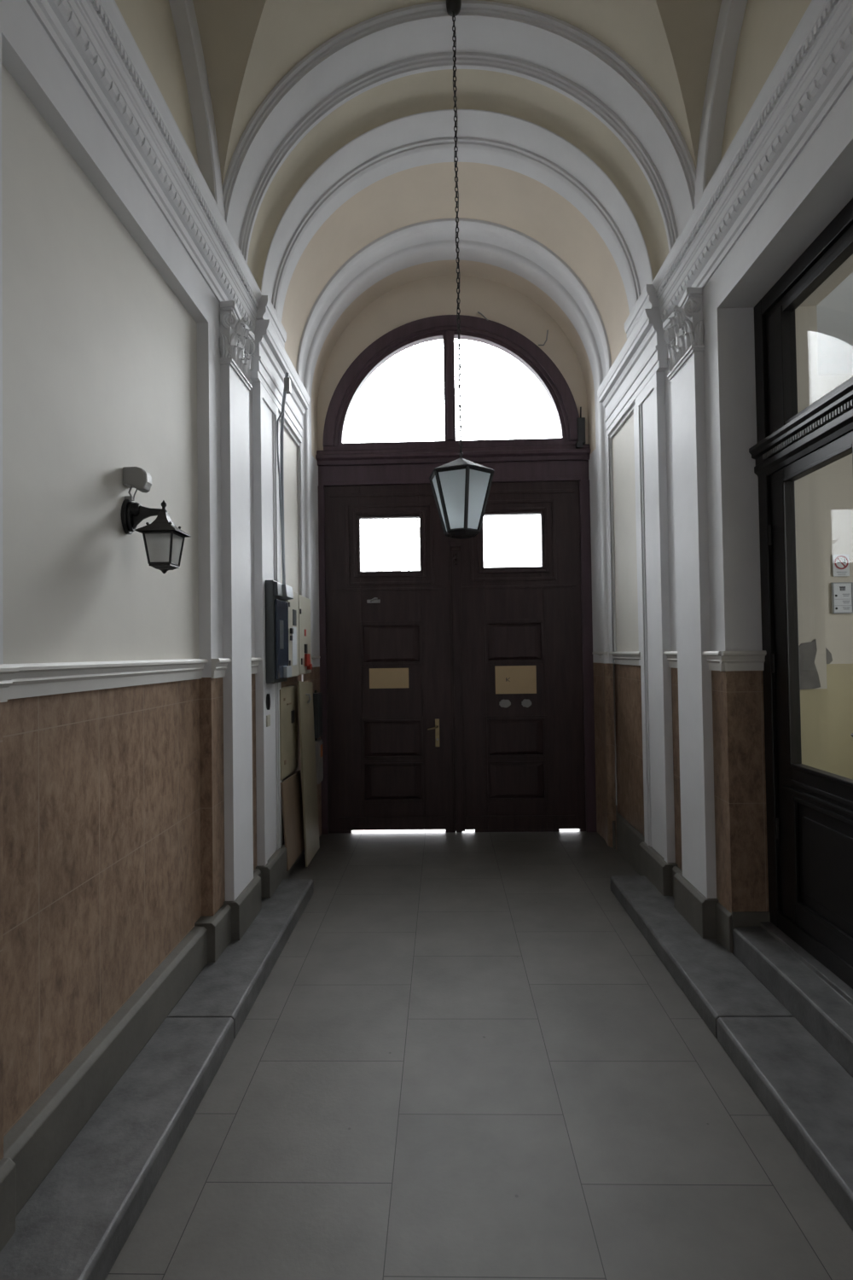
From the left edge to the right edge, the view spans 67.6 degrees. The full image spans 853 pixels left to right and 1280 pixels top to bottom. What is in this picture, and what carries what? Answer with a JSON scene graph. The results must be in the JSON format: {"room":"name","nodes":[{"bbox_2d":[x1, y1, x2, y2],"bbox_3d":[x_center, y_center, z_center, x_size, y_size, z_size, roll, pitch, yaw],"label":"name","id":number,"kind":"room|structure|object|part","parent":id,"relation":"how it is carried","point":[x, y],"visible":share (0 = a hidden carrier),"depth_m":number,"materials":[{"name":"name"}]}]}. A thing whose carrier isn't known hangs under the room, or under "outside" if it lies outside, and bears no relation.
{"room":"building entrance hallway","nodes":[
{"label":"building entrance hallway","id":0,"kind":"room"},
{"bbox_2d":[0,0,302,1160],"bbox_3d":[-1.373,-1.024,1.305,0.378,5.500,8.500,-1,-1,1],"label":"wall","id":1,"kind":"structure","parent":0,"point":[112,800],"depth_m":2.41,"materials":[{"name":"white paint"}]},
{"bbox_2d":[122,466,151,500],"bbox_3d":[-1.198,-0.646,2.644,0.100,0.134,0.060,-1,-1,1],"label":"sensor","id":2,"kind":"object","parent":1,"relation":"attached to","point":[137,478],"visible":1,"depth_m":2.62,"materials":[{"name":"grey plastic"}]},
{"bbox_2d":[26,0,262,332],"bbox_3d":[-1.242,-2.126,2.169,0.231,0.365,4.070,-1,-1,1],"label":"trim","id":3,"kind":"structure","parent":1,"relation":"attached to","point":[93,37],"depth_m":2.64,"materials":[{"name":"white paint"}]},
{"bbox_2d":[0,843,304,1251],"bbox_3d":[-1.231,1.574,1.491,0.292,0.310,8.980,-1,-1,1],"label":"baseboard","id":4,"kind":"structure","parent":1,"relation":"attached to","point":[32,1148],"depth_m":2.35,"materials":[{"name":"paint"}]},
{"bbox_2d":[121,499,191,573],"bbox_3d":[-1.125,-0.430,2.638,0.239,0.314,0.163,-1,-1,1],"label":"wall lantern","id":5,"kind":"object","parent":1,"relation":"attached to","point":[164,542],"visible":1,"depth_m":2.60,"materials":[{"name":"black metal"}]},
{"bbox_3d":[-1.216,-0.511,2.642,0.060,0.148,0.094,-1,-1,1],"label":"wall plate","id":6,"kind":"part","parent":5,"relation":"part of","materials":[{"name":"black metal"}]},
{"bbox_3d":[-1.147,-0.509,2.640,0.138,0.102,0.018,-1,-1,1],"label":"bracket arm","id":7,"kind":"part","parent":5,"relation":"part of","materials":[{"name":"black metal"}]},
{"bbox_3d":[-1.087,-0.375,2.588,0.115,0.122,0.018,-1,-1,1],"label":"glass pane","id":8,"kind":"part","parent":5,"relation":"part of","materials":[{"name":"white glass"}]},
{"bbox_3d":[-1.037,-0.375,2.635,0.018,0.122,0.115,-1,-1,1],"label":"glass pane","id":9,"kind":"part","parent":5,"relation":"part of","materials":[{"name":"white glass"}]},
{"bbox_2d":[0,656,320,702],"bbox_3d":[-1.186,0.115,1.508,0.156,0.105,8.960,-1,-1,1],"label":"trim","id":10,"kind":"structure","parent":1,"relation":"attached to","point":[28,679],"depth_m":2.34,"materials":[{"name":"white paint"}]},
{"bbox_2d":[219,300,255,901],"bbox_3d":[-1.094,-0.220,3.762,0.127,3.402,0.426,-1,-1,1],"label":"trim","id":11,"kind":"structure","parent":1,"relation":"attached to","point":[236,346],"depth_m":3.67,"materials":[{"name":"white paint"}]},
{"bbox_2d":[244,349,249,357],"bbox_3d":[-1.097,-1.742,3.890,0.028,0.052,0.049,-1,-1,1],"label":"flower","id":12,"kind":"object","parent":11,"relation":"on","point":[247,352],"depth_m":3.88,"materials":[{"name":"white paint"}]},
{"bbox_2d":[252,381,282,865],"bbox_3d":[-1.101,-0.135,4.443,0.057,3.260,0.460,-1,-1,1],"label":"trim","id":13,"kind":"structure","parent":1,"relation":"attached to","point":[264,410],"depth_m":4.30,"materials":[{"name":"white paint"}]},
{"bbox_2d":[266,715,270,727],"bbox_3d":[-1.067,0.544,4.293,0.012,0.075,0.070,-1,-1,1],"label":"plate","id":14,"kind":"object","parent":1,"relation":"attached to","point":[268,717],"visible":1,"depth_m":4.28,"materials":[{"name":"beige metal"}]},
{"bbox_2d":[266,693,270,709],"bbox_3d":[-1.067,0.416,4.296,0.016,0.109,0.056,-1,-1,1],"label":"plate","id":15,"kind":"object","parent":1,"relation":"attached to","point":[268,696],"visible":1,"depth_m":4.28,"materials":[{"name":"black plastic"}]},
{"bbox_2d":[265,580,293,683],"bbox_3d":[-1.022,-0.054,4.452,0.112,0.695,0.355,-1,-1,1],"label":"meter box","id":16,"kind":"object","parent":1,"relation":"attached to","point":[278,669],"visible":1,"depth_m":4.30,"materials":[{"name":"grey plastic"}]},
{"bbox_2d":[250,295,310,442],"bbox_3d":[-1.152,-1.975,4.830,0.274,0.535,1.320,-1,-1,1],"label":"trim","id":17,"kind":"structure","parent":1,"relation":"attached to","point":[270,363],"depth_m":4.51,"materials":[{"name":"white paint"}]},
{"bbox_2d":[276,411,285,584],"bbox_3d":[-1.065,-1.028,4.689,0.056,1.294,0.136,-1,-1,1],"label":"cable conduit","id":18,"kind":"object","parent":1,"relation":"attached to","point":[282,412],"visible":0.9,"depth_m":4.72,"materials":[{"name":"grey plastic"}]},
{"bbox_2d":[279,372,289,584],"bbox_3d":[-1.061,-1.166,4.736,0.053,1.572,0.224,0,-1,-24],"label":"cable conduit","id":19,"kind":"object","parent":1,"relation":"attached to","point":[287,375],"visible":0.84,"depth_m":4.75,"materials":[{"name":"grey plastic"}]},
{"bbox_2d":[284,377,290,394],"bbox_3d":[-1.018,-1.863,4.669,0.040,0.100,0.060,-1,-1,1],"label":"clamp","id":20,"kind":"object","parent":19,"relation":"attached to","point":[287,380],"visible":1,"depth_m":4.64,"materials":[{"name":"grey plastic"}]},
{"bbox_2d":[279,685,298,780],"bbox_3d":[-1.057,0.693,4.873,0.033,0.670,0.545,-1,-1,1],"label":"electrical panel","id":21,"kind":"object","parent":1,"relation":"attached to","point":[288,695],"visible":0.94,"depth_m":4.83,"materials":[{"name":"beige metal"}]},
{"bbox_2d":[280,770,304,871],"bbox_3d":[-1.018,1.356,4.902,0.051,0.635,0.600,-1,-1,1],"label":"board panel","id":22,"kind":"object","parent":1,"relation":"attached to","point":[291,788],"visible":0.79,"depth_m":4.83,"materials":[{"name":"beige wood"}]},
{"bbox_2d":[286,591,299,677],"bbox_3d":[-1.036,-0.048,4.802,0.102,0.653,0.345,-1,-1,1],"label":"electrical box","id":23,"kind":"object","parent":1,"relation":"attached to","point":[293,659],"visible":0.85,"depth_m":4.79,"materials":[{"name":"beige metal"}]},
{"bbox_2d":[298,594,312,674],"bbox_3d":[-1.019,-0.039,5.205,0.115,0.635,0.448,-1,-1,1],"label":"electrical box","id":24,"kind":"object","parent":1,"relation":"attached to","point":[305,648],"visible":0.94,"depth_m":5.16,"materials":[{"name":"beige metal"}]},
{"bbox_2d":[304,653,310,666],"bbox_3d":[-0.976,0.164,5.224,0.020,0.100,0.120,-1,-1,1],"label":"switch","id":25,"kind":"object","parent":24,"relation":"attached to","point":[307,656],"depth_m":5.18,"materials":[{"name":"plastic"}]},
{"bbox_3d":[-0.970,0.222,5.278,0.028,0.045,0.070,-1,-1,1],"label":"red switch lever","id":26,"kind":"part","parent":24,"relation":"part of","materials":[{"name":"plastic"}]},
{"bbox_2d":[192,0,721,849],"bbox_3d":[0.146,-1.088,1.628,3.240,5.595,9.220,-1,-1,1],"label":"ceiling","id":27,"kind":"structure","parent":0,"point":[579,121],"depth_m":4.24,"materials":[{"name":"yellow paint"}]},
{"bbox_2d":[313,690,322,738],"bbox_3d":[-0.998,0.668,5.785,0.077,0.425,0.180,-1,-1,1],"label":"electrical box","id":28,"kind":"object","parent":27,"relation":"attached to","point":[317,696],"visible":0.85,"depth_m":5.70,"materials":[{"name":"grey plastic"}]},
{"bbox_3d":[-0.962,0.679,5.784,0.006,0.360,0.150,-1,-1,1],"label":"box lid","id":29,"kind":"part","parent":28,"relation":"part of","materials":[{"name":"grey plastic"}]},
{"bbox_2d":[314,738,323,784],"bbox_3d":[-0.990,1.087,5.777,0.080,0.405,0.180,-1,-1,1],"label":"electrical box","id":30,"kind":"object","parent":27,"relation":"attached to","point":[318,742],"visible":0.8,"depth_m":5.70,"materials":[{"name":"grey plastic"}]},
{"bbox_3d":[-0.956,1.099,5.776,0.006,0.340,0.150,-1,-1,1],"label":"box lid","id":31,"kind":"part","parent":30,"relation":"part of","materials":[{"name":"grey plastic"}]},
{"bbox_2d":[429,0,494,538],"bbox_3d":[0.174,-2.088,3.538,0.360,3.040,0.379,-1,-1,1],"label":"pendant lantern","id":32,"kind":"object","parent":27,"relation":"hanging from","point":[461,487],"visible":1,"depth_m":3.43,"materials":[{"name":"grey metal"}]},
{"bbox_3d":[0.082,-0.745,3.496,0.075,0.308,0.174,-1,-1,-8],"label":"frosted pane","id":33,"kind":"part","parent":32,"relation":"part of","materials":[{"name":"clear glass"}]},
{"bbox_3d":[0.152,-0.748,3.407,0.174,0.308,0.075,-1,-1,22],"label":"frosted pane","id":34,"kind":"part","parent":32,"relation":"part of","materials":[{"name":"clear glass"}]},
{"bbox_3d":[0.171,-2.283,3.542,0.024,2.541,0.024,-1,-1,1],"label":"cord","id":35,"kind":"part","parent":32,"relation":"part of","materials":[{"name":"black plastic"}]},
{"bbox_3d":[0.171,-2.265,3.542,0.018,2.519,0.017,-1,-1,29],"label":"chain","id":36,"kind":"part","parent":32,"relation":"part of","materials":[{"name":"black metal"}]},
{"bbox_3d":[0.194,-0.740,3.511,0.354,0.344,0.371,-1,-1,1],"label":"lantern frame","id":37,"kind":"part","parent":32,"relation":"part of","materials":[{"name":"black metal"}]},
{"bbox_3d":[0.264,-0.749,3.422,0.174,0.308,0.075,0,-1,-38],"label":"frosted pane","id":38,"kind":"part","parent":32,"relation":"part of","materials":[{"name":"white glass"}]},
{"bbox_2d":[302,663,616,805],"bbox_3d":[0.139,-0.975,6.174,14.000,5.950,0.190,-1,-1,1],"label":"wall","id":39,"kind":"structure","parent":0,"point":[613,664],"depth_m":6.00,"materials":[{"name":"brown stone"}]},
{"bbox_2d":[315,314,596,834],"bbox_3d":[0.244,-0.627,5.990,2.590,4.845,0.158,-1,-1,1],"label":"door","id":40,"kind":"structure","parent":39,"relation":"in","point":[441,751],"depth_m":5.96,"materials":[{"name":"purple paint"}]},
{"bbox_2d":[369,668,408,688],"bbox_3d":[-0.351,0.358,5.965,0.370,0.188,0.002,-1,-1,1],"label":"paper notice","id":41,"kind":"object","parent":40,"relation":"attached to","point":[379,677],"visible":1,"depth_m":5.96,"materials":[{"name":"beige paper"}]},
{"bbox_3d":[-0.344,-0.901,6.003,0.827,0.766,0.042,-1,-1,1],"label":"window moulding","id":42,"kind":"part","parent":40,"relation":"part of","materials":[{"name":"brown wood"}]},
{"bbox_3d":[-0.330,0.034,5.977,0.607,0.420,0.018,-1,-1,1],"label":"panel","id":43,"kind":"part","parent":40,"relation":"part of","materials":[{"name":"brown wood"}]},
{"bbox_3d":[-0.325,1.676,5.947,0.993,0.055,0.014,-1,-1,1],"label":"kick moulding","id":44,"kind":"part","parent":40,"relation":"part of","materials":[{"name":"brown wood"}]},
{"bbox_3d":[-0.317,0.923,5.959,0.607,0.400,0.018,-1,-1,1],"label":"panel","id":45,"kind":"part","parent":40,"relation":"part of","materials":[{"name":"brown wood"}]},
{"bbox_3d":[-0.311,1.323,5.951,0.607,0.400,0.018,-1,-1,1],"label":"panel","id":46,"kind":"part","parent":40,"relation":"part of","materials":[{"name":"brown wood"}]},
{"bbox_3d":[0.102,0.867,5.952,0.040,0.260,0.013,-1,-1,1],"label":"handle","id":47,"kind":"part","parent":40,"relation":"part of","materials":[{"name":"gold metal"}]},
{"bbox_2d":[499,699,511,707],"bbox_3d":[0.732,0.592,5.942,0.111,0.078,0.010,-1,-1,1],"label":"oval plate","id":48,"kind":"object","parent":40,"relation":"attached to","point":[503,703],"visible":1,"depth_m":5.94,"materials":[{"name":"grey plastic"}]},
{"bbox_3d":[0.807,-0.933,5.975,0.804,0.758,0.042,-1,-1,1],"label":"window moulding","id":49,"kind":"part","parent":40,"relation":"part of","materials":[{"name":"brown wood"}]},
{"bbox_3d":[0.821,0.016,5.948,0.584,0.420,0.018,-1,-1,1],"label":"panel","id":50,"kind":"part","parent":40,"relation":"part of","materials":[{"name":"brown wood"}]},
{"bbox_2d":[494,665,536,693],"bbox_3d":[0.832,0.370,5.934,0.380,0.260,0.002,-1,-1,1],"label":"paper notice","id":51,"kind":"object","parent":40,"relation":"attached to","point":[509,679],"visible":1,"depth_m":5.93,"materials":[{"name":"beige paper"}]},
{"bbox_3d":[0.834,0.905,5.930,0.584,0.400,0.018,-1,-1,1],"label":"panel","id":52,"kind":"part","parent":40,"relation":"part of","materials":[{"name":"brown wood"}]},
{"bbox_3d":[0.840,1.305,5.922,0.584,0.400,0.018,-1,-1,1],"label":"panel","id":53,"kind":"part","parent":40,"relation":"part of","materials":[{"name":"brown wood"}]},
{"bbox_3d":[0.877,1.657,5.917,1.003,0.055,0.014,-1,-1,1],"label":"kick moulding","id":54,"kind":"part","parent":40,"relation":"part of","materials":[{"name":"brown wood"}]},
{"bbox_2d":[521,698,531,707],"bbox_3d":[0.932,0.589,5.937,0.094,0.078,0.010,-1,-1,1],"label":"oval plate","id":55,"kind":"object","parent":40,"relation":"attached to","point":[526,703],"visible":1,"depth_m":5.93,"materials":[{"name":"grey plastic"}]},
{"bbox_2d":[538,329,548,345],"bbox_3d":[1.097,-2.828,5.959,0.107,0.167,0.040,-1,-1,-14],"label":"loose wire","id":56,"kind":"object","parent":40,"relation":"attached to","point":[548,329],"visible":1,"depth_m":5.95,"materials":[{"name":"grey plastic"}]},
{"bbox_2d":[576,407,585,448],"bbox_3d":[1.430,-1.980,5.928,0.085,0.390,0.065,-1,-1,1],"label":"door closer","id":57,"kind":"structure","parent":40,"relation":"attached to","point":[581,421],"depth_m":5.91,"materials":[{"name":"black plastic"}]},
{"bbox_2d":[104,828,852,1279],"bbox_3d":[0.265,1.808,1.584,3.650,0.200,9.250,-1,-1,1],"label":"floor","id":58,"kind":"structure","parent":0,"point":[463,1056],"depth_m":2.34,"materials":[{"name":"grey tile"}]},
{"bbox_2d":[0,1017,234,1279],"bbox_3d":[-1.018,1.679,1.694,0.302,0.100,2.194,-1,-1,1],"label":"kerb stone","id":59,"kind":"object","parent":58,"relation":"on","point":[77,1223],"visible":1,"depth_m":2.01,"materials":[{"name":"grey stone"}]},
{"bbox_2d":[167,878,313,1038],"bbox_3d":[-0.969,1.717,3.643,0.302,0.100,1.694,-1,-1,1],"label":"kerb stone","id":60,"kind":"object","parent":58,"relation":"on","point":[229,986],"visible":0.71,"depth_m":3.28,"materials":[{"name":"grey stone"}]},
{"bbox_2d":[297,680,319,866],"bbox_3d":[-0.970,1.057,5.256,0.063,1.455,0.500,-1,-1,1],"label":"board panel","id":61,"kind":"object","parent":58,"relation":"on","point":[305,710],"depth_m":5.20,"materials":[{"name":"beige wood"}]},
{"bbox_3d":[-0.971,0.481,5.238,0.047,0.084,0.020,-1,-1,1],"label":"door pull","id":62,"kind":"part","parent":61,"relation":"part of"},
{"bbox_2d":[610,875,793,1038],"bbox_3d":[1.432,1.681,3.598,0.331,0.100,1.724,-1,-1,1],"label":"kerb stone","id":63,"kind":"object","parent":58,"relation":"on","point":[714,980],"visible":0.72,"depth_m":3.23,"materials":[{"name":"grey stone"}]},
{"bbox_2d":[716,1017,852,1231],"bbox_3d":[1.382,1.642,1.634,0.331,0.100,2.194,-1,-1,1],"label":"kerb stone","id":64,"kind":"object","parent":58,"relation":"on","point":[805,1090],"visible":1,"depth_m":2.29,"materials":[{"name":"grey stone"}]},
{"bbox_2d":[733,921,852,1077],"bbox_3d":[1.817,1.572,2.497,0.495,0.262,1.611,-1,-1,1],"label":"threshold stone","id":65,"kind":"object","parent":58,"relation":"on","point":[822,1002],"visible":0.69,"depth_m":2.77,"materials":[{"name":"grey stone"}]},
{"bbox_2d":[608,0,852,954],"bbox_3d":[1.728,-1.072,1.228,0.538,5.500,8.500,-1,-1,1],"label":"wall","id":66,"kind":"structure","parent":0,"point":[751,36],"depth_m":3.35,"materials":[{"name":"white paint"}]},
{"bbox_2d":[597,284,668,436],"bbox_3d":[1.573,-2.017,4.762,0.274,0.535,1.320,-1,-1,1],"label":"trim","id":67,"kind":"structure","parent":66,"relation":"attached to","point":[644,352],"depth_m":4.47,"materials":[{"name":"white paint"}]},
{"bbox_2d":[634,371,675,862],"bbox_3d":[1.560,-0.177,4.376,0.057,3.260,0.460,-1,-1,1],"label":"trim","id":68,"kind":"structure","parent":66,"relation":"attached to","point":[650,403],"depth_m":4.31,"materials":[{"name":"white paint"}]},
{"bbox_2d":[612,805,733,953],"bbox_3d":[1.588,1.530,1.421,0.277,0.310,8.980,-1,-1,1],"label":"baseboard","id":69,"kind":"structure","parent":66,"relation":"attached to","point":[709,918],"depth_m":3.90,"materials":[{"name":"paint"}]},
{"bbox_2d":[593,650,767,671],"bbox_3d":[1.572,0.072,1.440,0.286,0.105,8.960,-1,-1,1],"label":"trim","id":70,"kind":"structure","parent":66,"relation":"attached to","point":[752,660],"depth_m":3.33,"materials":[{"name":"white paint"}]},
{"bbox_2d":[663,286,716,898],"bbox_3d":[1.516,-0.260,3.699,0.127,3.402,0.430,-1,-1,1],"label":"pilaster","id":71,"kind":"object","parent":66,"relation":"attached to","point":[683,335],"depth_m":3.62,"materials":[{"name":"white paint"}]},
{"bbox_2d":[670,338,675,346],"bbox_3d":[1.478,-1.782,3.826,0.028,0.052,0.049,-1,-1,1],"label":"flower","id":72,"kind":"object","parent":71,"relation":"on","point":[672,340],"depth_m":3.82,"materials":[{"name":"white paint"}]},
{"bbox_2d":[651,0,852,333],"bbox_3d":[1.526,-2.169,2.100,0.231,0.365,4.070,-1,-1,1],"label":"trim","id":73,"kind":"structure","parent":66,"relation":"attached to","point":[814,69],"depth_m":2.75,"materials":[{"name":"white paint"}]},
{"bbox_2d":[749,197,852,989],"bbox_3d":[1.758,-0.167,2.533,0.151,3.218,1.615,-1,-1,1],"label":"door","id":74,"kind":"structure","parent":66,"relation":"in","point":[810,810],"depth_m":3.09,"materials":[{"name":"black paint"}]},
{"bbox_3d":[1.760,-1.346,2.553,0.070,0.610,1.370,-1,-1,1],"label":"transom sash","id":75,"kind":"part","parent":74,"relation":"part of","materials":[{"name":"black paint"}]},
{"bbox_3d":[1.781,0.292,2.831,0.058,2.285,0.760,-1,-1,1],"label":"frame","id":76,"kind":"part","parent":74,"relation":"part of","materials":[{"name":"black paint"}]},
{"bbox_3d":[1.781,0.975,2.818,0.058,0.610,0.660,-1,-1,1],"label":"panel","id":77,"kind":"part","parent":74,"relation":"part of","materials":[{"name":"black paint"}]},
{"bbox_2d":[732,911,770,933],"bbox_3d":[1.683,1.466,3.305,0.190,0.110,0.012,-1,-1,1],"label":"baseboard","id":78,"kind":"structure","parent":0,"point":[740,919],"depth_m":3.30,"materials":[{"name":"paint"}]},
{"bbox_2d":[794,254,852,779],"bbox_3d":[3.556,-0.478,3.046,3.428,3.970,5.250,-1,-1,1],"label":"window glass","id":79,"kind":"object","parent":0,"point":[824,321],"depth_m":3.36,"materials":[{"name":"clear glass"}]},
{"bbox_2d":[832,553,849,576],"bbox_3d":[3.584,-0.645,5.508,0.140,0.190,0.015,-1,-1,1],"label":"no smoking sign","id":80,"kind":"object","parent":79,"relation":"attached to","point":[840,562],"visible":1,"depth_m":5.50,"materials":[{"name":"white paper"}]},
{"bbox_2d":[831,581,852,613],"bbox_3d":[3.589,-0.363,5.496,0.170,0.267,0.027,-1,-1,1],"label":"notice","id":81,"kind":"object","parent":79,"relation":"attached to","point":[842,592],"visible":1,"depth_m":5.49,"materials":[{"name":"white paper"}]},
{"label":"outside","id":82,"kind":"structure","parent":0,"visible":0},
{"bbox_3d":[1.433,2.089,16.056,26.000,0.218,19.750,-1,-1,1],"label":"trim","id":83,"kind":"structure","parent":82,"visible":0},
{"bbox_2d":[360,517,420,571],"bbox_3d":[-1.427,-0.724,11.180,4.082,5.323,2.550,-1,-1,1],"label":"bare tree","id":84,"kind":"object","parent":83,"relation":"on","point":[365,538],"visible":0.12,"depth_m":11.10,"materials":[{"name":"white plant"}]}
]}

